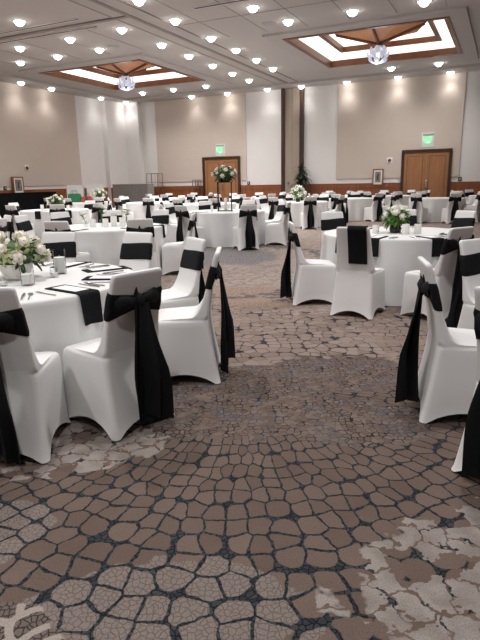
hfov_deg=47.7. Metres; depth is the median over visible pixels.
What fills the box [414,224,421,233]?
candle holder
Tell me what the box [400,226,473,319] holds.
banquet chair
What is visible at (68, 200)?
banquet chair
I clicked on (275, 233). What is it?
banquet chair
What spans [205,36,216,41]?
recessed light
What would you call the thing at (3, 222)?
banquet chair
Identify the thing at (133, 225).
banquet chair
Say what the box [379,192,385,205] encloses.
banquet chair
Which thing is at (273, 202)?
banquet chair
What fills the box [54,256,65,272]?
candle
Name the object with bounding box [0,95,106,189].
wall
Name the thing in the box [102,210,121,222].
banquet chair
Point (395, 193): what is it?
banquet chair
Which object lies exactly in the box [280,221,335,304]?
banquet chair
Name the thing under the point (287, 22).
recessed light
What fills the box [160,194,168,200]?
banquet chair
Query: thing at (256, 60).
recessed light
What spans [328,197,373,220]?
round banquet table
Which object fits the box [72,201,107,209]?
round banquet table
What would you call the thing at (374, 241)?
napkin
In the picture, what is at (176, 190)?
trim
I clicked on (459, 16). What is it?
trim
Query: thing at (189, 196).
banquet chair
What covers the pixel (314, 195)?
banquet chair
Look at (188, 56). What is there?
recessed light
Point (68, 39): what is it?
recessed light
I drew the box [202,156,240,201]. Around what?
door
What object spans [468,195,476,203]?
round banquet table
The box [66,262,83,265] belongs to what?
menu card
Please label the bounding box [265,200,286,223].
banquet chair
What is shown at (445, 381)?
banquet chair
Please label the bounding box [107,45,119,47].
ceiling speaker
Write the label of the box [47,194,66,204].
flower bouquet
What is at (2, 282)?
candle holder
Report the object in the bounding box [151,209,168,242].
banquet chair
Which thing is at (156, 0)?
trim
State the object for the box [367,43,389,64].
chandelier
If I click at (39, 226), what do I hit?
round banquet table
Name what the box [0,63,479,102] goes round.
trim
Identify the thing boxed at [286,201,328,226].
round banquet table
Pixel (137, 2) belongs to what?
recessed light
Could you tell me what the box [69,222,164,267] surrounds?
round banquet table
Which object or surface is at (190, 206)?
round banquet table
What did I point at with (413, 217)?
banquet chair
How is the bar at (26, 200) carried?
on the floor
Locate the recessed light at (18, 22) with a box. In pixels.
[12,19,25,25]
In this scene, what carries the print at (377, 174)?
attached to the framed picture at (377, 179)
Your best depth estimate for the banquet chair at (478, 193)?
18.57 m
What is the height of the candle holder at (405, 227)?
0.125 m
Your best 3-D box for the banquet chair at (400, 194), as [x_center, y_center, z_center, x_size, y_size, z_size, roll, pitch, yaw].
[5.999,-4.452,20.853,0.475,0.943,0.664,1,14,7]
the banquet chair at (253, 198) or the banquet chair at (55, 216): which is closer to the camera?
the banquet chair at (55, 216)
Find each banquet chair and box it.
[0,218,6,237]
[0,286,70,468]
[3,215,14,241]
[5,205,34,239]
[8,203,20,214]
[14,215,34,260]
[40,232,75,261]
[44,221,90,261]
[49,204,65,220]
[50,212,71,224]
[63,198,72,207]
[63,267,174,440]
[80,202,102,223]
[84,201,94,216]
[94,197,103,204]
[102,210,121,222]
[114,198,133,221]
[119,232,152,270]
[121,197,129,208]
[126,218,157,267]
[143,198,154,218]
[150,196,158,200]
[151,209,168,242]
[158,247,234,383]
[159,204,176,242]
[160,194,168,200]
[160,237,205,308]
[162,213,203,274]
[165,203,176,223]
[172,199,182,205]
[174,205,205,247]
[186,194,194,202]
[198,196,207,202]
[199,201,211,209]
[208,198,220,208]
[230,196,239,208]
[232,204,258,250]
[237,194,245,208]
[242,200,254,204]
[252,197,268,219]
[255,192,262,196]
[259,195,268,211]
[264,202,292,244]
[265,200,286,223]
[267,194,275,205]
[268,197,288,227]
[278,192,284,200]
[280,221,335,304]
[286,195,295,200]
[300,197,317,228]
[313,194,330,209]
[318,194,328,201]
[320,212,344,259]
[326,195,346,225]
[329,195,347,222]
[330,227,384,318]
[331,194,345,212]
[350,192,359,196]
[363,193,383,221]
[364,192,371,197]
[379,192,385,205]
[382,192,394,218]
[390,193,407,208]
[392,192,407,207]
[395,256,476,423]
[396,191,402,204]
[399,209,416,226]
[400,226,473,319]
[407,190,415,194]
[411,193,427,223]
[416,191,425,196]
[440,193,461,223]
[446,238,479,328]
[451,210,475,227]
[451,286,479,479]
[464,195,479,222]
[465,190,473,203]
[466,191,479,206]
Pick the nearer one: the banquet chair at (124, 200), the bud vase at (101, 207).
the bud vase at (101, 207)
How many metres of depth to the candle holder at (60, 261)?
4.13 m
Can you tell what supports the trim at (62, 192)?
attached to the wall at (88, 110)
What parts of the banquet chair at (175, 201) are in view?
seat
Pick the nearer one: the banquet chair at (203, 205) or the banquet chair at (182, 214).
the banquet chair at (182, 214)
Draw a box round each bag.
[68,191,81,202]
[81,193,92,201]
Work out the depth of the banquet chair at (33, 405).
2.82 m
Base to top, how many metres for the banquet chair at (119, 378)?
0.943 m
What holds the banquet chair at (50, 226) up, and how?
on the floor
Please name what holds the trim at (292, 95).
attached to the wall at (263, 108)
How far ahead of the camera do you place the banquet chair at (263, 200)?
18.39 m
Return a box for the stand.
[217,182,232,210]
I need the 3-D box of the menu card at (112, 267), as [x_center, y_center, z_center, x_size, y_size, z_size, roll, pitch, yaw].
[-1.070,-0.409,4.312,0.240,0.002,0.104,-11,17,-34]
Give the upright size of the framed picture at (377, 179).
0.700 m
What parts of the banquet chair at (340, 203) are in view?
seat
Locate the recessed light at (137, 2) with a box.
[132,0,145,5]
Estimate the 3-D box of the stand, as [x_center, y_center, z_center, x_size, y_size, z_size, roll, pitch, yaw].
[-0.354,-2.871,12.631,0.360,0.660,0.360,-1,14,0]
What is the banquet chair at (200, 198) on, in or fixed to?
on the floor
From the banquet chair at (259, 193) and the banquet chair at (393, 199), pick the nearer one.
the banquet chair at (393, 199)
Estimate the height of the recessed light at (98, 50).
0.120 m
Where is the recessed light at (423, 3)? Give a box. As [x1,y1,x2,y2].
[417,0,431,6]
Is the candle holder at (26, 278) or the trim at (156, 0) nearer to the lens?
the candle holder at (26, 278)
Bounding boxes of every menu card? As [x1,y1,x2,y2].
[54,285,86,291]
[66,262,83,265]
[89,266,121,270]
[89,276,111,278]
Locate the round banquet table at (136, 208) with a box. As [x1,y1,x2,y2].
[126,201,169,218]
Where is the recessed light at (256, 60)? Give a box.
[252,58,260,62]
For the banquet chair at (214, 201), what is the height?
0.943 m
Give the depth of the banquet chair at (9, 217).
8.93 m
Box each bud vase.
[79,212,88,226]
[96,204,104,225]
[123,209,129,223]
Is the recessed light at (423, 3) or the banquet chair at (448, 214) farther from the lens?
the banquet chair at (448, 214)
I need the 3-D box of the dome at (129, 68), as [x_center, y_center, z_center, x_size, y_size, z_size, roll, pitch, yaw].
[-4.539,-9.971,21.507,2.699,0.586,2.699,-14,19,-40]
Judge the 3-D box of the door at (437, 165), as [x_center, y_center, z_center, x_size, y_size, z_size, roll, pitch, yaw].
[7.909,-5.944,23.244,2.040,2.600,0.124,6,16,25]
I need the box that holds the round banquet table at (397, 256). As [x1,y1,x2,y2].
[322,226,449,305]
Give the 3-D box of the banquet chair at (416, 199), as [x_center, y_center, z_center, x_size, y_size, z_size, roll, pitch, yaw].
[5.771,-3.616,17.586,0.475,0.943,0.632,13,20,43]
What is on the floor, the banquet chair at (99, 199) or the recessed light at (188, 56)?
the banquet chair at (99, 199)
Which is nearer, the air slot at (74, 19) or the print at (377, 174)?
the air slot at (74, 19)
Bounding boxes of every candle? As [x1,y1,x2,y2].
[21,273,33,284]
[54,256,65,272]
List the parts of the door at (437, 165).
moulding, moulding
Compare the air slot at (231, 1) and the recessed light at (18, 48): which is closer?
the air slot at (231, 1)
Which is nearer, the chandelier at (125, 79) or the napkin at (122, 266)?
the napkin at (122, 266)
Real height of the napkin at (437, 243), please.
0.203 m
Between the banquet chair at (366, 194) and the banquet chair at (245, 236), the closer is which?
the banquet chair at (245, 236)
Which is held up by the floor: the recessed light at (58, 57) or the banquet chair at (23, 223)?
the banquet chair at (23, 223)
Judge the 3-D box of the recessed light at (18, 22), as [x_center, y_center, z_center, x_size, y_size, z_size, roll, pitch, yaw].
[-5.777,-7.773,14.252,0.350,0.120,0.350,6,16,25]
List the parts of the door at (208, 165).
moulding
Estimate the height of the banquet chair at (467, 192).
0.943 m
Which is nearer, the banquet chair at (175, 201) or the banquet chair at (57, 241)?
the banquet chair at (57, 241)
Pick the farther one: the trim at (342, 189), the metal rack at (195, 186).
the metal rack at (195, 186)
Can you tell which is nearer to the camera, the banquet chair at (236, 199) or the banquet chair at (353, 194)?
the banquet chair at (236, 199)
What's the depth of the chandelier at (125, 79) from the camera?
21.48 m
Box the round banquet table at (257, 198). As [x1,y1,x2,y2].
[229,197,266,208]
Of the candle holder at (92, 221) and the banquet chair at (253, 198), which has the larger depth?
the banquet chair at (253, 198)
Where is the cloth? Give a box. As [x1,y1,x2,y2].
[347,225,367,264]
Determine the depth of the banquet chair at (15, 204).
15.65 m
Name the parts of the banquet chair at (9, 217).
seat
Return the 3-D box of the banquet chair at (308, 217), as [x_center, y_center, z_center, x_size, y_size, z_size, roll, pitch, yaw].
[2.075,-3.219,16.299,0.475,0.943,0.664,-2,14,-4]
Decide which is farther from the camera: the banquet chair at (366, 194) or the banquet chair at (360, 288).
the banquet chair at (366, 194)
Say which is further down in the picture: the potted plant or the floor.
the floor
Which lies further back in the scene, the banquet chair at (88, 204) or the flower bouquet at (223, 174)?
the banquet chair at (88, 204)
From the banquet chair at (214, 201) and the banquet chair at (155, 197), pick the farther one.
the banquet chair at (155, 197)
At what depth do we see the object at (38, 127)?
23.80 m
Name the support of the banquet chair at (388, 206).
on the floor
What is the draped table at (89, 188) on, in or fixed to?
on the floor
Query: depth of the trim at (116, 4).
15.89 m
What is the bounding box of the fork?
[35,291,55,295]
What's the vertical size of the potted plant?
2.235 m
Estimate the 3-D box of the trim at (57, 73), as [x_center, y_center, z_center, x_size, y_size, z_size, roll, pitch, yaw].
[-4.537,-9.891,21.527,4.650,0.510,4.650,6,16,25]
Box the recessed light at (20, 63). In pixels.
[15,61,25,65]
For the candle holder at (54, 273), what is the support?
on the tablecloth
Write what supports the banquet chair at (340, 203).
on the floor
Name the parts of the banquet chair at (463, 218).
seat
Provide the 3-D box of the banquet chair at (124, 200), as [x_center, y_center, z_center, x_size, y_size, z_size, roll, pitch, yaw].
[-4.181,-4.154,20.432,0.632,0.943,0.475,11,19,40]
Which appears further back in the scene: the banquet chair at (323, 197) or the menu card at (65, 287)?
the banquet chair at (323, 197)
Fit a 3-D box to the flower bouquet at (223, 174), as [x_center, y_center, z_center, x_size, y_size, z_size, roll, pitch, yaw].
[-0.359,-3.356,12.493,0.579,0.407,0.582,8,17,33]
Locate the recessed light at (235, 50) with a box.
[231,48,240,53]
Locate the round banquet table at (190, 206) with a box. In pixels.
[183,202,236,210]
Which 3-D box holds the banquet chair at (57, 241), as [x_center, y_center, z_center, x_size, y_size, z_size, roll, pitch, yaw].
[-1.896,-0.407,5.549,0.475,0.943,0.664,1,14,8]
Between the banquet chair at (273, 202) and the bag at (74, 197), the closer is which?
the banquet chair at (273, 202)
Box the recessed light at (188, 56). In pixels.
[184,54,193,58]
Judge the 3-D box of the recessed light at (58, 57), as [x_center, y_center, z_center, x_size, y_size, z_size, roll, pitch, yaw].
[-6.082,-8.759,18.148,0.350,0.120,0.350,6,16,25]
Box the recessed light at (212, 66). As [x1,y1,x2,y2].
[208,64,216,68]
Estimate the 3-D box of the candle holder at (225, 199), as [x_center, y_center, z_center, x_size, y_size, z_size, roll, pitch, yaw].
[-0.331,-2.692,12.656,0.070,0.300,0.070,6,16,25]
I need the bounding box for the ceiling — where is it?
[0,0,479,97]
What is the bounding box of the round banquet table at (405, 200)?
[372,195,410,205]
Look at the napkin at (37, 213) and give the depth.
14.12 m
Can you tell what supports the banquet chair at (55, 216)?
on the floor
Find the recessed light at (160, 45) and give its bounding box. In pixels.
[156,43,166,47]
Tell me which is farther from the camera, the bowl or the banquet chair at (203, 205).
the banquet chair at (203, 205)
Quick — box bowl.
[0,262,31,279]
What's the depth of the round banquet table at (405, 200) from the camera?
21.31 m
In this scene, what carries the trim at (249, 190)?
attached to the wall at (263, 108)
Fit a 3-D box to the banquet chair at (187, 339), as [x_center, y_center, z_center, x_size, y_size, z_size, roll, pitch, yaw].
[-0.360,-0.051,4.039,0.633,0.943,0.475,-1,14,1]
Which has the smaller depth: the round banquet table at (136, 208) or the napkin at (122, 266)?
the napkin at (122, 266)
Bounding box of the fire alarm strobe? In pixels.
[387,157,392,162]
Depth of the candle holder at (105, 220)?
8.57 m
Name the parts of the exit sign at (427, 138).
panel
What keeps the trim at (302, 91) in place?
attached to the wall at (263, 108)
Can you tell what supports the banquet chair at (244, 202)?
on the floor
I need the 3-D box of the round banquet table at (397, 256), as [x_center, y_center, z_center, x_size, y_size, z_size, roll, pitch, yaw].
[1.982,-0.741,6.976,1.920,0.762,1.922,-5,15,-14]
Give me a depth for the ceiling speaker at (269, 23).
14.83 m
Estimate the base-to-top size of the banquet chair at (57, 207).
0.943 m
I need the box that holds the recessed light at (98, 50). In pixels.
[94,48,104,52]
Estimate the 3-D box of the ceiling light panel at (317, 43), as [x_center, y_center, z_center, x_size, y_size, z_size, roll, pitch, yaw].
[4.433,-9.208,17.331,4.740,0.550,4.940,6,16,25]
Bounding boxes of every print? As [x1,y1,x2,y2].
[15,180,21,190]
[375,172,380,181]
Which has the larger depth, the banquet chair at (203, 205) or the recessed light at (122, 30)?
the recessed light at (122, 30)
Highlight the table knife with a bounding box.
[78,283,99,286]
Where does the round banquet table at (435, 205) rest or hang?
on the floor
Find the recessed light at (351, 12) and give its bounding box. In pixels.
[346,9,358,15]
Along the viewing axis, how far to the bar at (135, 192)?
25.54 m
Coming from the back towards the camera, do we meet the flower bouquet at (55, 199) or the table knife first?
the flower bouquet at (55, 199)
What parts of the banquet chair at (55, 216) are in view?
seat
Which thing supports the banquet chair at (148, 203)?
on the floor
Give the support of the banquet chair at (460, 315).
on the floor
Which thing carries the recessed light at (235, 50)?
in the ceiling
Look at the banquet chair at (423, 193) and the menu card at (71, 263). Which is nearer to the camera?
the menu card at (71, 263)
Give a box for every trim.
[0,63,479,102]
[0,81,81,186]
[0,187,107,200]
[1,0,446,66]
[19,53,230,94]
[38,59,205,89]
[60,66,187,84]
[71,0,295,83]
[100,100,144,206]
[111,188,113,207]
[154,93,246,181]
[154,186,202,197]
[241,185,280,197]
[262,6,478,74]
[281,87,304,191]
[282,16,462,67]
[285,87,299,194]
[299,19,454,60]
[303,183,399,195]
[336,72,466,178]
[450,181,479,196]
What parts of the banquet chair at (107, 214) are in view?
seat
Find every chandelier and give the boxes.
[117,74,134,90]
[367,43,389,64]
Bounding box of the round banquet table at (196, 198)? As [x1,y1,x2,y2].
[176,197,197,202]
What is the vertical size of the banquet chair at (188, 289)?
0.943 m
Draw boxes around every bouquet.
[0,230,51,279]
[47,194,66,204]
[92,188,106,197]
[211,165,236,182]
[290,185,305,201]
[380,205,410,232]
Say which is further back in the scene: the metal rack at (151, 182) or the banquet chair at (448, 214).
the metal rack at (151, 182)
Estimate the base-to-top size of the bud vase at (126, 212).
0.267 m
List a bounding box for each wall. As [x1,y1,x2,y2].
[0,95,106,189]
[140,71,479,195]
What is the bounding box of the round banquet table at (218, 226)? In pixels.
[188,209,265,247]
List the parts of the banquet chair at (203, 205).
seat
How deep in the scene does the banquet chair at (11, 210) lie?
13.66 m
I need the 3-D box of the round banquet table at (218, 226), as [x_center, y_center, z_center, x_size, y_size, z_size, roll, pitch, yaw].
[-0.325,-2.191,12.839,1.920,0.762,1.922,-5,15,-14]
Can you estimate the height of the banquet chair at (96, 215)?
0.943 m
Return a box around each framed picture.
[11,177,24,192]
[372,169,383,184]
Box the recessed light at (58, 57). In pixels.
[52,55,62,59]
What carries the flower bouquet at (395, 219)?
on the round banquet table at (397, 256)
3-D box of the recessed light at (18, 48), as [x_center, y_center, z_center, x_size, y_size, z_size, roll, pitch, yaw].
[-6.867,-8.441,16.957,0.350,0.120,0.350,6,16,25]
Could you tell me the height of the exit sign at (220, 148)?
0.560 m
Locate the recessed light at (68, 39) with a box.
[64,37,75,42]
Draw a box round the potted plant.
[290,162,311,191]
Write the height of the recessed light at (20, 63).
0.120 m
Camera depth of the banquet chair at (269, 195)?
20.74 m
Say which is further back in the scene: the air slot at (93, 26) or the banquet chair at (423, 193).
the banquet chair at (423, 193)
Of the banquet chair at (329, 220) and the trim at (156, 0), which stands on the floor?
the banquet chair at (329, 220)
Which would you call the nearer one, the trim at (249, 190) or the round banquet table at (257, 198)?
the round banquet table at (257, 198)
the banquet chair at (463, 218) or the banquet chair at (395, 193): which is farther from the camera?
the banquet chair at (395, 193)
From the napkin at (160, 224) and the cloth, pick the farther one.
the napkin at (160, 224)
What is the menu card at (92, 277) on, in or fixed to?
on the napkin at (87, 277)
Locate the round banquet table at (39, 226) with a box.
[20,208,90,239]
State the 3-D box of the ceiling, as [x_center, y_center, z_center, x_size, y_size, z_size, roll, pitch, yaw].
[-3.532,-5.915,6.140,25.700,0.200,40.700,6,16,25]
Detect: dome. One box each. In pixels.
[96,61,154,74]
[335,22,425,44]
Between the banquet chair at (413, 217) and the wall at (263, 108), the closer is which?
the banquet chair at (413, 217)
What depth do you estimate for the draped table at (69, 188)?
23.06 m
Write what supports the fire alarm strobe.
attached to the wall at (263, 108)
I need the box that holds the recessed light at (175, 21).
[169,18,181,24]
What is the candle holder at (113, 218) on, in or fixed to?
on the round banquet table at (103, 244)
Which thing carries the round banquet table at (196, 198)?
on the floor
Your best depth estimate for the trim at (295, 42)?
18.62 m
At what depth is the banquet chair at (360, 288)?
5.71 m
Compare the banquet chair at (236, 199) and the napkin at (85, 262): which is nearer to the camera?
the napkin at (85, 262)
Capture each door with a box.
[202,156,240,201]
[400,148,452,196]
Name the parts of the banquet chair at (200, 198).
seat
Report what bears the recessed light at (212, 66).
in the ceiling
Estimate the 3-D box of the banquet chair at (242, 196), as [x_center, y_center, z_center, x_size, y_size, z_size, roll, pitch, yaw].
[0.125,-4.356,20.907,0.475,0.943,0.632,4,15,18]
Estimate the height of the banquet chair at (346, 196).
0.943 m
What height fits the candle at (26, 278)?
0.082 m
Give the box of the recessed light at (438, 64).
[434,62,443,66]
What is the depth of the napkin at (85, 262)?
4.62 m
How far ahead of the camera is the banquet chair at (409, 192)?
22.98 m
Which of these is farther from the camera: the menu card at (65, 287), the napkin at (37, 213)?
the napkin at (37, 213)
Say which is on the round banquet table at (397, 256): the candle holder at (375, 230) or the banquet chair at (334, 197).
the candle holder at (375, 230)
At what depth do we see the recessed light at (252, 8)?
13.37 m
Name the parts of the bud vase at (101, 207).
stem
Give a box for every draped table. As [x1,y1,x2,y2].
[66,185,84,197]
[86,185,103,200]
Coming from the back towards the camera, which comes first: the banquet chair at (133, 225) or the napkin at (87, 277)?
the banquet chair at (133, 225)
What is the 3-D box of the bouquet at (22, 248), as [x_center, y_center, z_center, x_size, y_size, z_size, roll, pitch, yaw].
[-1.624,-0.472,3.928,0.470,0.352,0.480,-1,14,0]
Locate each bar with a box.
[0,192,55,217]
[112,184,153,207]
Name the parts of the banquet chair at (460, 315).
seat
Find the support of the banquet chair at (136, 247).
on the floor
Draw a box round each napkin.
[35,210,46,218]
[45,284,102,325]
[51,261,91,267]
[82,265,131,272]
[82,276,110,279]
[153,224,165,237]
[371,235,387,256]
[416,235,444,256]
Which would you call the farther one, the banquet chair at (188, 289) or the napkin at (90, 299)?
the banquet chair at (188, 289)
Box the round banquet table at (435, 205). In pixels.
[408,197,465,221]
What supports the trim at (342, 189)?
attached to the wall at (263, 108)
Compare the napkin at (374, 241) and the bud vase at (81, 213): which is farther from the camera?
the bud vase at (81, 213)
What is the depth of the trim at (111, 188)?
28.28 m
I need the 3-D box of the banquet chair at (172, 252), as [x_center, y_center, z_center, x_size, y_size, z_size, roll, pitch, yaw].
[-0.928,-1.230,8.709,0.640,0.943,0.475,-1,14,2]
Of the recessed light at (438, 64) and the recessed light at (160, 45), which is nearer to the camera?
the recessed light at (160, 45)
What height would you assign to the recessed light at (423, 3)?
0.120 m
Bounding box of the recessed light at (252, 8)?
[246,5,259,12]
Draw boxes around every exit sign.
[216,144,224,155]
[422,132,434,146]
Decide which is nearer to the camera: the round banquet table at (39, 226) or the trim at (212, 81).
the round banquet table at (39, 226)
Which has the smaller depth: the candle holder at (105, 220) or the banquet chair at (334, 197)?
the candle holder at (105, 220)
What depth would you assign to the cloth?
5.55 m
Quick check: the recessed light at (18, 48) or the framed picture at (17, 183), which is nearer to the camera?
the recessed light at (18, 48)
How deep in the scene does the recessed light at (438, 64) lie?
20.04 m
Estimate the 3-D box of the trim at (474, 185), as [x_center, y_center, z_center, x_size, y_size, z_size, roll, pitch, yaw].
[12.659,-4.832,21.267,8.360,1.250,0.085,6,16,25]
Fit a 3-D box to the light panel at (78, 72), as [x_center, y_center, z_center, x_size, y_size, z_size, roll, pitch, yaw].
[-4.541,-10.095,21.476,4.690,0.550,4.690,6,16,25]
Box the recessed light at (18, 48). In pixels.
[14,46,25,51]
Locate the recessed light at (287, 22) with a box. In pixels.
[282,19,294,25]
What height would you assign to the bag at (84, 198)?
0.327 m
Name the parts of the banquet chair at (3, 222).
seat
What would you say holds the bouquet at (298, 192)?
on the round banquet table at (296, 208)
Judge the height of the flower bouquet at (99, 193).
0.505 m
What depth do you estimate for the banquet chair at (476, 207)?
17.47 m
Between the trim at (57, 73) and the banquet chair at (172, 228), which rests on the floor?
the banquet chair at (172, 228)
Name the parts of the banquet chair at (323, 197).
seat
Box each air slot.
[0,18,79,33]
[0,25,97,43]
[192,0,248,9]
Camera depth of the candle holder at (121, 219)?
8.63 m
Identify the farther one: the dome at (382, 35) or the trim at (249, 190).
the trim at (249, 190)
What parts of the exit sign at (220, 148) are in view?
panel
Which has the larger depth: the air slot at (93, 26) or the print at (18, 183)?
the print at (18, 183)
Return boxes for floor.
[0,219,479,639]
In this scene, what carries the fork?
on the tablecloth
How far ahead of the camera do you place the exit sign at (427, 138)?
22.83 m
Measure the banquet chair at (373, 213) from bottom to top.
0.943 m
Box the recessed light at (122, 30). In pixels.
[115,27,127,33]
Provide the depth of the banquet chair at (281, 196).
22.74 m
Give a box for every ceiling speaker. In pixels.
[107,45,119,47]
[262,21,276,25]
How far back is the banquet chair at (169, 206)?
13.26 m
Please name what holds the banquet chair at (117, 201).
on the floor
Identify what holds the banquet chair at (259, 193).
on the floor
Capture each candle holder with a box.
[0,275,7,286]
[18,258,34,285]
[50,267,58,277]
[52,249,66,273]
[90,219,95,226]
[102,218,108,226]
[110,216,116,226]
[119,217,124,226]
[224,198,226,209]
[372,225,378,233]
[402,224,409,234]
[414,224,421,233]
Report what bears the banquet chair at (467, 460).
on the floor
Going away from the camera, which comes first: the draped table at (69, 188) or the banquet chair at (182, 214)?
the banquet chair at (182, 214)
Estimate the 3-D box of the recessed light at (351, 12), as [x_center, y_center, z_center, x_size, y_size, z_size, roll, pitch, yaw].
[2.883,-7.853,13.928,0.350,0.120,0.350,6,16,25]
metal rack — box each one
[146,173,163,195]
[192,180,201,195]
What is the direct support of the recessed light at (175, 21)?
in the ceiling

